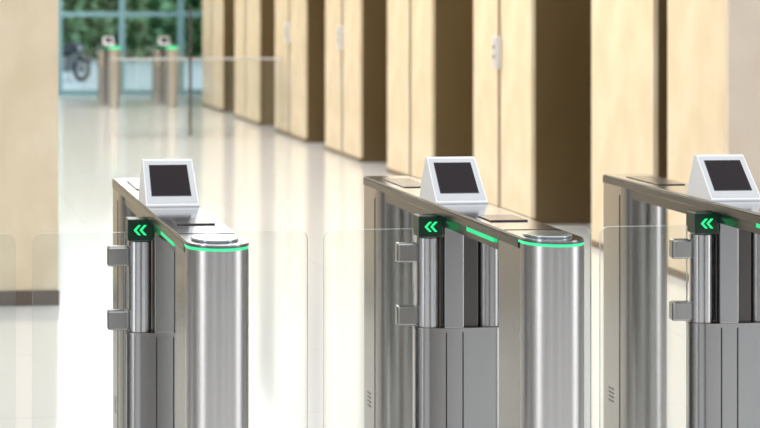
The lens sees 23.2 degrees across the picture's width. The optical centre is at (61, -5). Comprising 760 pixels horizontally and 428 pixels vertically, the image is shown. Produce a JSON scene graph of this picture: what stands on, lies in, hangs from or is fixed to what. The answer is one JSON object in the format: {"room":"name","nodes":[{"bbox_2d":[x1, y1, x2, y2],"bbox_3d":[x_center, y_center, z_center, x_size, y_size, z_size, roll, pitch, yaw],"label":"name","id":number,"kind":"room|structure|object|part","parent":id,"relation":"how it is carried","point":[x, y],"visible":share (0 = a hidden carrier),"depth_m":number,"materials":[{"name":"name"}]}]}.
{"room":"lobby","nodes":[
{"label":"lobby","id":0,"kind":"room"},
{"bbox_2d":[0,0,57,290],"bbox_3d":[-4.802,-0.080,19.049,7.820,3.400,20.000,0,0,-5],"label":"wall","id":1,"kind":"structure","parent":0,"point":[28,28],"depth_m":9.42,"materials":[{"name":"beige wood"}]},
{"bbox_2d":[0,290,59,305],"bbox_3d":[-3.910,1.581,9.082,7.825,0.079,0.012,0,0,-5],"label":"baseboard","id":2,"kind":"structure","parent":1,"relation":"attached to","point":[40,297],"depth_m":9.41,"materials":[{"name":"brown"}]},
{"bbox_2d":[58,0,201,94],"bbox_3d":[0.584,-0.080,29.569,4.760,3.400,0.120,0,0,-5],"label":"window","id":3,"kind":"structure","parent":1,"relation":"in","point":[180,14],"depth_m":29.55,"materials":[{"name":"teal"}]},
{"bbox_2d":[0,94,688,427],"bbox_3d":[1.450,1.670,11.876,19.000,0.100,35.400,0,0,-5],"label":"floor","id":4,"kind":"structure","parent":0,"point":[249,176],"depth_m":10.38,"materials":[{"name":"white tile"}]},
{"bbox_2d":[96,37,120,107],"bbox_3d":[0.691,1.115,26.838,0.754,1.011,1.560,0,0,17],"label":"turnstile","id":5,"kind":"object","parent":4,"relation":"on","point":[108,70],"visible":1,"depth_m":26.19,"materials":[{"name":"metal"}]},
{"bbox_3d":[0.604,0.930,26.845,0.069,0.236,0.069,0,0,-5],"label":"pivot post","id":6,"kind":"part","parent":5,"relation":"part of","materials":[{"name":"metal"}]},
{"bbox_3d":[0.674,0.913,26.818,0.058,0.269,0.024,0,0,-5],"label":"panel","id":7,"kind":"part","parent":5,"relation":"part of","materials":[{"name":"grey metal"}]},
{"bbox_3d":[0.756,1.185,26.177,0.156,0.870,0.167,0,0,-5],"label":"pillar panel","id":8,"kind":"part","parent":5,"relation":"part of","materials":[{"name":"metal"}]},
{"bbox_2d":[137,37,177,107],"bbox_3d":[1.528,1.115,26.913,0.754,1.011,1.560,0,0,17],"label":"turnstile","id":9,"kind":"object","parent":4,"relation":"on","point":[164,72],"visible":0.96,"depth_m":26.88,"materials":[{"name":"silver"}]},
{"bbox_3d":[1.440,0.930,26.920,0.069,0.236,0.069,0,0,-5],"label":"pivot post","id":10,"kind":"part","parent":9,"relation":"part of","materials":[{"name":"metal"}]},
{"bbox_3d":[1.510,0.913,26.893,0.058,0.269,0.024,0,0,-5],"label":"panel","id":11,"kind":"part","parent":9,"relation":"part of","materials":[{"name":"grey metal"}]},
{"bbox_3d":[1.593,1.185,26.252,0.156,0.870,0.167,0,0,-5],"label":"pillar panel","id":12,"kind":"part","parent":9,"relation":"part of","materials":[{"name":"metal"}]},
{"bbox_2d":[166,46,177,48],"bbox_3d":[1.603,0.750,26.131,0.161,0.040,0.110,0,0,-5],"label":"light","id":13,"kind":"object","parent":9,"relation":"attached to","point":[167,47],"depth_m":26.09,"materials":[{"name":"green plastic"}]},
{"bbox_2d":[32,159,307,427],"bbox_3d":[0.314,1.052,5.250,0.754,1.136,1.559,0,0,17],"label":"turnstile","id":14,"kind":"object","parent":4,"relation":"on","point":[178,319],"visible":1,"depth_m":5.21,"materials":[{"name":"metal"}]},
{"bbox_3d":[0.270,0.611,5.807,0.090,0.003,0.260,0,0,-5],"label":"plate","id":15,"kind":"part","parent":14,"relation":"part of","materials":[{"name":"grey metal"}]},
{"bbox_3d":[0.226,0.845,5.256,0.069,0.265,0.069,0,0,-5],"label":"pivot post","id":16,"kind":"part","parent":14,"relation":"part of","materials":[{"name":"metal"}]},
{"bbox_3d":[0.318,0.980,5.264,0.268,0.006,0.088,0,0,-5],"label":"pedestal lid","id":17,"kind":"part","parent":14,"relation":"part of","materials":[{"name":"metal"}]},
{"bbox_3d":[0.296,0.826,5.229,0.058,0.302,0.024,0,0,-5],"label":"panel","id":18,"kind":"part","parent":14,"relation":"part of","materials":[{"name":"grey metal"}]},
{"bbox_2d":[161,231,174,245],"bbox_3d":[0.287,0.648,4.830,0.011,0.013,0.230,0,0,-5],"label":"light","id":19,"kind":"object","parent":14,"relation":"attached to","point":[167,235],"depth_m":4.80,"materials":[{"name":"teal plastic"}]},
{"bbox_3d":[0.317,0.546,5.280,0.147,0.114,0.104,0,0,-5],"label":"plate","id":20,"kind":"part","parent":14,"relation":"part of","materials":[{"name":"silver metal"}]},
{"bbox_3d":[0.379,1.131,4.588,0.156,0.978,0.167,0,0,-5],"label":"pillar panel","id":21,"kind":"part","parent":14,"relation":"part of","materials":[{"name":"metal"}]},
{"bbox_3d":[0.321,0.628,5.235,0.159,0.027,1.649,0,0,-5],"label":"frame","id":22,"kind":"part","parent":14,"relation":"part of","materials":[{"name":"grey metal"}]},
{"bbox_3d":[0.353,0.610,4.871,0.104,0.004,0.120,0,0,-5],"label":"card plate","id":23,"kind":"part","parent":14,"relation":"part of","materials":[{"name":"grey"}]},
{"bbox_2d":[185,244,247,251],"bbox_3d":[0.389,0.624,4.469,0.155,0.007,0.108,0,0,-5],"label":"light","id":24,"kind":"object","parent":14,"relation":"on","point":[188,247],"depth_m":4.43,"materials":[{"name":"teal plastic"}]},
{"bbox_2d":[109,6,282,135],"bbox_3d":[1.563,0.870,20.907,2.030,1.500,0.050,0,0,-5],"label":"glass barrier","id":25,"kind":"object","parent":4,"relation":"on","point":[190,58],"visible":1,"depth_m":20.88,"materials":[{"name":"grey"}]},
{"bbox_3d":[1.489,0.870,20.887,0.030,1.500,0.023,0,0,-5],"label":"metal post","id":26,"kind":"part","parent":25,"relation":"part of","materials":[{"name":"grey metal"}]},
{"bbox_3d":[1.561,0.730,20.922,2.030,0.020,0.020,0,0,-5],"label":"rail","id":27,"kind":"part","parent":25,"relation":"part of","materials":[{"name":"silver metal"}]},
{"bbox_2d":[323,156,590,427],"bbox_3d":[1.170,1.052,5.326,0.754,1.136,1.559,0,0,17],"label":"turnstile","id":28,"kind":"object","parent":4,"relation":"on","point":[474,308],"visible":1,"depth_m":5.30,"materials":[{"name":"silver metal"}]},
{"bbox_3d":[1.127,0.611,5.883,0.090,0.003,0.260,0,0,-5],"label":"plate","id":29,"kind":"part","parent":28,"relation":"part of","materials":[{"name":"grey metal"}]},
{"bbox_3d":[1.083,0.845,5.332,0.069,0.265,0.069,0,0,-5],"label":"pivot post","id":30,"kind":"part","parent":28,"relation":"part of","materials":[{"name":"metal"}]},
{"bbox_3d":[1.153,0.826,5.306,0.058,0.302,0.024,0,0,-5],"label":"panel","id":31,"kind":"part","parent":28,"relation":"part of","materials":[{"name":"grey metal"}]},
{"bbox_3d":[1.175,0.980,5.341,0.268,0.006,0.088,0,0,-5],"label":"pedestal lid","id":32,"kind":"part","parent":28,"relation":"part of","materials":[{"name":"metal"}]},
{"bbox_3d":[1.173,0.546,5.357,0.147,0.114,0.104,0,0,-5],"label":"plate","id":33,"kind":"part","parent":28,"relation":"part of","materials":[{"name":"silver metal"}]},
{"bbox_3d":[1.177,0.628,5.311,0.159,0.027,1.649,0,0,-5],"label":"frame","id":34,"kind":"part","parent":28,"relation":"part of","materials":[{"name":"grey metal"}]},
{"bbox_2d":[466,227,496,241],"bbox_3d":[1.143,0.648,4.906,0.011,0.013,0.230,0,0,-5],"label":"light","id":35,"kind":"object","parent":28,"relation":"attached to","point":[480,234],"depth_m":4.89,"materials":[{"name":"teal plastic"}]},
{"bbox_3d":[1.267,0.826,5.349,0.069,0.302,0.069,0,0,-5],"label":"pivot post","id":36,"kind":"part","parent":28,"relation":"part of","materials":[{"name":"grey metal"}]},
{"bbox_3d":[1.210,0.610,4.947,0.104,0.004,0.120,0,0,-5],"label":"card plate","id":37,"kind":"part","parent":28,"relation":"part of","materials":[{"name":"grey metal"}]},
{"bbox_3d":[1.235,1.131,4.665,0.156,0.978,0.167,0,0,-5],"label":"pillar panel","id":38,"kind":"part","parent":28,"relation":"part of","materials":[{"name":"metal"}]},
{"bbox_2d":[518,239,583,246],"bbox_3d":[1.246,0.624,4.545,0.155,0.007,0.108,0,0,-5],"label":"light","id":39,"kind":"object","parent":28,"relation":"on","point":[521,242],"depth_m":4.51,"materials":[{"name":"teal plastic"}]},
{"bbox_2d":[599,154,759,427],"bbox_3d":[2.007,1.052,5.401,0.754,1.136,1.559,0,0,17],"label":"turnstile","id":40,"kind":"object","parent":4,"relation":"on","point":[720,200],"visible":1,"depth_m":5.40,"materials":[{"name":"silver metal"}]},
{"bbox_2d":[608,386,612,401],"bbox_3d":[1.870,1.357,6.130,0.003,0.047,0.040,0,0,-5],"label":"vent","id":41,"kind":"object","parent":40,"relation":"attached to","point":[610,388],"depth_m":6.13,"materials":[{"name":"grey metal"}]},
{"bbox_3d":[1.963,0.611,5.958,0.090,0.003,0.260,0,0,-5],"label":"plate","id":42,"kind":"part","parent":40,"relation":"part of","materials":[{"name":"grey metal"}]},
{"bbox_3d":[2.014,0.628,5.386,0.159,0.027,1.649,0,0,-5],"label":"frame","id":43,"kind":"part","parent":40,"relation":"part of","materials":[{"name":"grey metal"}]},
{"bbox_3d":[1.919,0.845,5.407,0.069,0.265,0.069,0,0,-5],"label":"pivot post","id":44,"kind":"part","parent":40,"relation":"part of","materials":[{"name":"metal"}]},
{"bbox_3d":[2.012,0.980,5.415,0.268,0.006,0.088,0,0,-5],"label":"pedestal lid","id":45,"kind":"part","parent":40,"relation":"part of","materials":[{"name":"metal"}]},
{"bbox_3d":[1.990,0.826,5.380,0.058,0.302,0.024,0,0,-5],"label":"panel","id":46,"kind":"part","parent":40,"relation":"part of","materials":[{"name":"grey metal"}]},
{"bbox_3d":[2.010,0.546,5.431,0.147,0.114,0.104,0,0,-5],"label":"plate","id":47,"kind":"part","parent":40,"relation":"part of","materials":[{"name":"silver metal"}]},
{"bbox_3d":[2.104,0.826,5.423,0.069,0.302,0.069,0,0,-5],"label":"pivot post","id":48,"kind":"part","parent":40,"relation":"part of","materials":[{"name":"grey metal"}]},
{"bbox_2d":[224,0,666,223],"bbox_3d":[3.291,-0.080,19.771,1.120,3.400,20.000,0,0,-5],"label":"wall","id":49,"kind":"structure","parent":0,"point":[562,27],"depth_m":15.16,"materials":[{"name":"brown light wood"}]},
{"bbox_2d":[202,0,210,104],"bbox_3d":[2.130,-0.102,26.308,0.030,3.355,0.770,0,0,-5],"label":"wall panel","id":50,"kind":"object","parent":49,"relation":"attached to","point":[206,4],"visible":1,"depth_m":26.32,"materials":[{"name":"beige wood"}]},
{"bbox_2d":[211,0,211,105],"bbox_3d":[2.166,-0.102,25.895,0.032,3.355,0.060,0,0,-5],"label":"trim","id":51,"kind":"structure","parent":49,"relation":"attached to","point":[211,0],"depth_m":25.89,"materials":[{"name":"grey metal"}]},
{"bbox_2d":[202,102,223,111],"bbox_3d":[2.166,1.597,25.895,0.032,0.045,1.600,0,0,-5],"label":"baseboard","id":52,"kind":"structure","parent":49,"relation":"attached to","point":[203,104],"depth_m":25.77,"materials":[{"name":"brown wood"}]},
{"bbox_2d":[212,0,223,108],"bbox_3d":[2.204,-0.102,25.482,0.030,3.355,0.770,0,0,-5],"label":"wall panel","id":53,"kind":"object","parent":49,"relation":"attached to","point":[217,5],"visible":1,"depth_m":25.33,"materials":[{"name":"beige wood"}]},
{"bbox_2d":[235,0,244,116],"bbox_3d":[2.359,-0.102,23.744,0.030,3.355,0.720,0,0,-5],"label":"wall panel","id":54,"kind":"object","parent":49,"relation":"attached to","point":[239,4],"visible":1,"depth_m":23.69,"materials":[{"name":"beige wood"}]},
{"bbox_2d":[245,0,245,117],"bbox_3d":[2.392,-0.102,23.355,0.032,3.355,0.060,0,0,-5],"label":"trim","id":55,"kind":"structure","parent":49,"relation":"attached to","point":[245,0],"depth_m":23.33,"materials":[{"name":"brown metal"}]},
{"bbox_2d":[235,114,260,125],"bbox_3d":[2.397,1.597,23.305,0.032,0.045,1.600,0,0,-5],"label":"baseboard","id":56,"kind":"structure","parent":49,"relation":"attached to","point":[236,115],"depth_m":23.13,"materials":[{"name":"brown wood"}]},
{"bbox_2d":[246,0,260,121],"bbox_3d":[2.432,-0.102,22.917,0.030,3.355,0.820,0,0,-5],"label":"wall panel","id":57,"kind":"object","parent":49,"relation":"attached to","point":[253,7],"visible":1,"depth_m":22.81,"materials":[{"name":"beige wood"}]},
{"bbox_2d":[275,0,287,131],"bbox_3d":[2.592,-0.102,21.129,0.030,3.355,0.770,0,0,-5],"label":"wall panel","id":58,"kind":"object","parent":49,"relation":"attached to","point":[281,6],"visible":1,"depth_m":21.13,"materials":[{"name":"beige wood"}]},
{"bbox_2d":[285,22,289,42],"bbox_3d":[2.592,0.420,20.712,0.045,0.240,0.100,0,0,-5],"label":"panel","id":59,"kind":"object","parent":49,"relation":"attached to","point":[287,24],"visible":1,"depth_m":20.66,"materials":[{"name":"silver metal"}]},
{"bbox_2d":[288,0,289,132],"bbox_3d":[2.628,-0.102,20.716,0.032,3.355,0.060,0,0,-5],"label":"trim","id":60,"kind":"structure","parent":49,"relation":"attached to","point":[288,0],"depth_m":20.71,"materials":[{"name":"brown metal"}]},
{"bbox_2d":[275,128,306,141],"bbox_3d":[2.628,1.597,20.716,0.032,0.045,1.600,0,0,-5],"label":"baseboard","id":61,"kind":"structure","parent":49,"relation":"attached to","point":[296,137],"depth_m":20.58,"materials":[{"name":"brown wood"}]},
{"bbox_2d":[290,0,306,137],"bbox_3d":[2.666,-0.102,20.302,0.030,3.355,0.770,0,0,-5],"label":"wall panel","id":62,"kind":"object","parent":49,"relation":"attached to","point":[298,8],"visible":1,"depth_m":20.23,"materials":[{"name":"beige wood"}]},
{"bbox_2d":[325,0,340,150],"bbox_3d":[2.817,-0.102,18.604,0.030,3.355,0.700,0,0,-5],"label":"wall panel","id":63,"kind":"object","parent":49,"relation":"attached to","point":[332,7],"visible":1,"depth_m":18.63,"materials":[{"name":"beige wood"}]},
{"bbox_2d":[337,26,342,49],"bbox_3d":[2.814,0.420,18.222,0.045,0.240,0.100,0,0,-5],"label":"panel","id":64,"kind":"object","parent":49,"relation":"attached to","point":[339,28],"visible":1,"depth_m":18.18,"materials":[{"name":"silver metal"}]},
{"bbox_2d":[341,0,342,151],"bbox_3d":[2.850,-0.102,18.226,0.032,3.355,0.060,0,0,-5],"label":"trim","id":65,"kind":"structure","parent":49,"relation":"attached to","point":[341,0],"depth_m":18.20,"materials":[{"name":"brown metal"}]},
{"bbox_2d":[325,146,362,161],"bbox_3d":[2.849,1.597,18.241,0.032,0.045,1.430,0,0,-5],"label":"baseboard","id":66,"kind":"structure","parent":49,"relation":"attached to","point":[327,148],"depth_m":18.12,"materials":[{"name":"brown wood"}]},
{"bbox_2d":[343,0,362,157],"bbox_3d":[2.884,-0.102,17.862,0.030,3.355,0.670,0,0,-5],"label":"wall panel","id":67,"kind":"object","parent":49,"relation":"attached to","point":[352,9],"visible":1,"depth_m":17.77,"materials":[{"name":"beige wood"}]},
{"bbox_2d":[387,0,408,174],"bbox_3d":[3.034,-0.102,16.174,0.030,3.355,0.720,0,0,-5],"label":"wall panel","id":68,"kind":"object","parent":49,"relation":"attached to","point":[397,10],"visible":1,"depth_m":16.16,"materials":[{"name":"beige wood"}]},
{"bbox_2d":[387,168,420,179],"bbox_3d":[3.063,1.597,15.845,0.032,0.045,1.380,0,0,-5],"label":"baseboard","id":69,"kind":"structure","parent":49,"relation":"attached to","point":[391,171],"depth_m":16.22,"materials":[{"name":"brown wood"}]},
{"bbox_2d":[409,0,410,175],"bbox_3d":[3.068,-0.102,15.785,0.032,3.355,0.060,0,0,-5],"label":"trim","id":70,"kind":"structure","parent":49,"relation":"attached to","point":[409,0],"depth_m":15.77,"materials":[{"name":"brown wood"}]},
{"bbox_2d":[411,0,434,179],"bbox_3d":[3.098,-0.102,15.457,0.030,3.355,0.600,0,0,-5],"label":"wall panel","id":71,"kind":"object","parent":49,"relation":"attached to","point":[422,11],"visible":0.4,"depth_m":15.45,"materials":[{"name":"beige wood"}]},
{"bbox_2d":[473,0,497,205],"bbox_3d":[3.250,-0.102,13.753,0.030,3.355,0.580,0,0,-5],"label":"wall panel","id":72,"kind":"object","parent":49,"relation":"attached to","point":[485,12],"visible":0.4,"depth_m":13.75,"materials":[{"name":"beige wood"}]},
{"bbox_2d":[498,0,500,207],"bbox_3d":[3.278,-0.102,13.435,0.032,3.355,0.060,0,0,-5],"label":"trim","id":73,"kind":"structure","parent":49,"relation":"attached to","point":[499,1],"depth_m":13.42,"materials":[{"name":"brown wood"}]},
{"bbox_2d":[488,203,534,219],"bbox_3d":[3.281,1.597,13.400,0.032,0.045,1.290,0,0,-5],"label":"baseboard","id":74,"kind":"structure","parent":49,"relation":"attached to","point":[488,203],"depth_m":13.07,"materials":[{"name":"brown wood"}]},
{"bbox_2d":[501,0,534,217],"bbox_3d":[3.310,-0.102,13.081,0.030,3.355,0.650,0,0,-5],"label":"wall panel","id":75,"kind":"object","parent":49,"relation":"attached to","point":[517,16],"visible":1,"depth_m":13.04,"materials":[{"name":"beige wood"}]},
{"bbox_2d":[492,36,500,68],"bbox_3d":[3.241,0.420,13.431,0.045,0.240,0.100,0,0,-5],"label":"panel","id":76,"kind":"object","parent":75,"relation":"attached to","point":[496,40],"visible":1,"depth_m":13.38,"materials":[{"name":"silver metal"}]},
{"bbox_2d":[591,240,603,250],"bbox_3d":[3.480,1.597,11.164,0.032,0.045,0.960,0,0,-5],"label":"baseboard","id":77,"kind":"structure","parent":49,"relation":"attached to","point":[595,244],"depth_m":11.53,"materials":[{"name":"brown wood"}]},
{"bbox_2d":[591,0,657,243],"bbox_3d":[3.481,-0.102,11.164,0.030,3.355,0.960,0,0,-5],"label":"wall panel","id":78,"kind":"object","parent":49,"relation":"attached to","point":[624,33],"visible":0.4,"depth_m":11.15,"materials":[{"name":"beige wood"}]},
{"bbox_2d":[667,266,688,281],"bbox_3d":[3.573,1.597,10.123,0.032,0.045,0.730,0,0,-5],"label":"baseboard","id":79,"kind":"structure","parent":49,"relation":"attached to","point":[670,271],"depth_m":10.34,"materials":[{"name":"brown wood"}]},
{"bbox_2d":[667,0,724,273],"bbox_3d":[3.574,-0.102,10.123,0.030,3.355,0.730,0,0,-5],"label":"wall panel","id":80,"kind":"object","parent":49,"relation":"attached to","point":[695,28],"visible":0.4,"depth_m":10.17,"materials":[{"name":"beige wood"}]},
{"bbox_2d":[725,0,759,192],"bbox_3d":[7.357,-0.080,10.069,7.555,3.400,0.050,0,0,-5],"label":"wall","id":81,"kind":"structure","parent":0,"point":[742,17],"depth_m":9.72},
{"label":"outside","id":82,"kind":"structure","parent":0,"visible":0},
{"bbox_2d":[62,58,201,89],"bbox_3d":[0.559,1.690,49.978,34.000,0.100,40.540,0,0,-5],"label":"ground","id":83,"kind":"structure","parent":82,"point":[144,66],"depth_m":36.68,"materials":[{"name":"grey concrete"}]},
{"bbox_2d":[62,40,91,80],"bbox_3d":[0.044,1.247,34.942,0.522,0.796,1.443,0,0,-43],"label":"motorcycle","id":84,"kind":"object","parent":83,"relation":"on","point":[69,64],"visible":0.53,"depth_m":34.64,"materials":[{"name":"black metal"}]},
{"bbox_2d":[62,0,201,59],"bbox_3d":[0.913,-0.560,46.011,24.000,4.519,1.778,0,0,-5],"label":"trees","id":85,"kind":"object","parent":83,"relation":"on","point":[140,32],"visible":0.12,"depth_m":46.03,"materials":[{"name":"green plant"}]}
]}

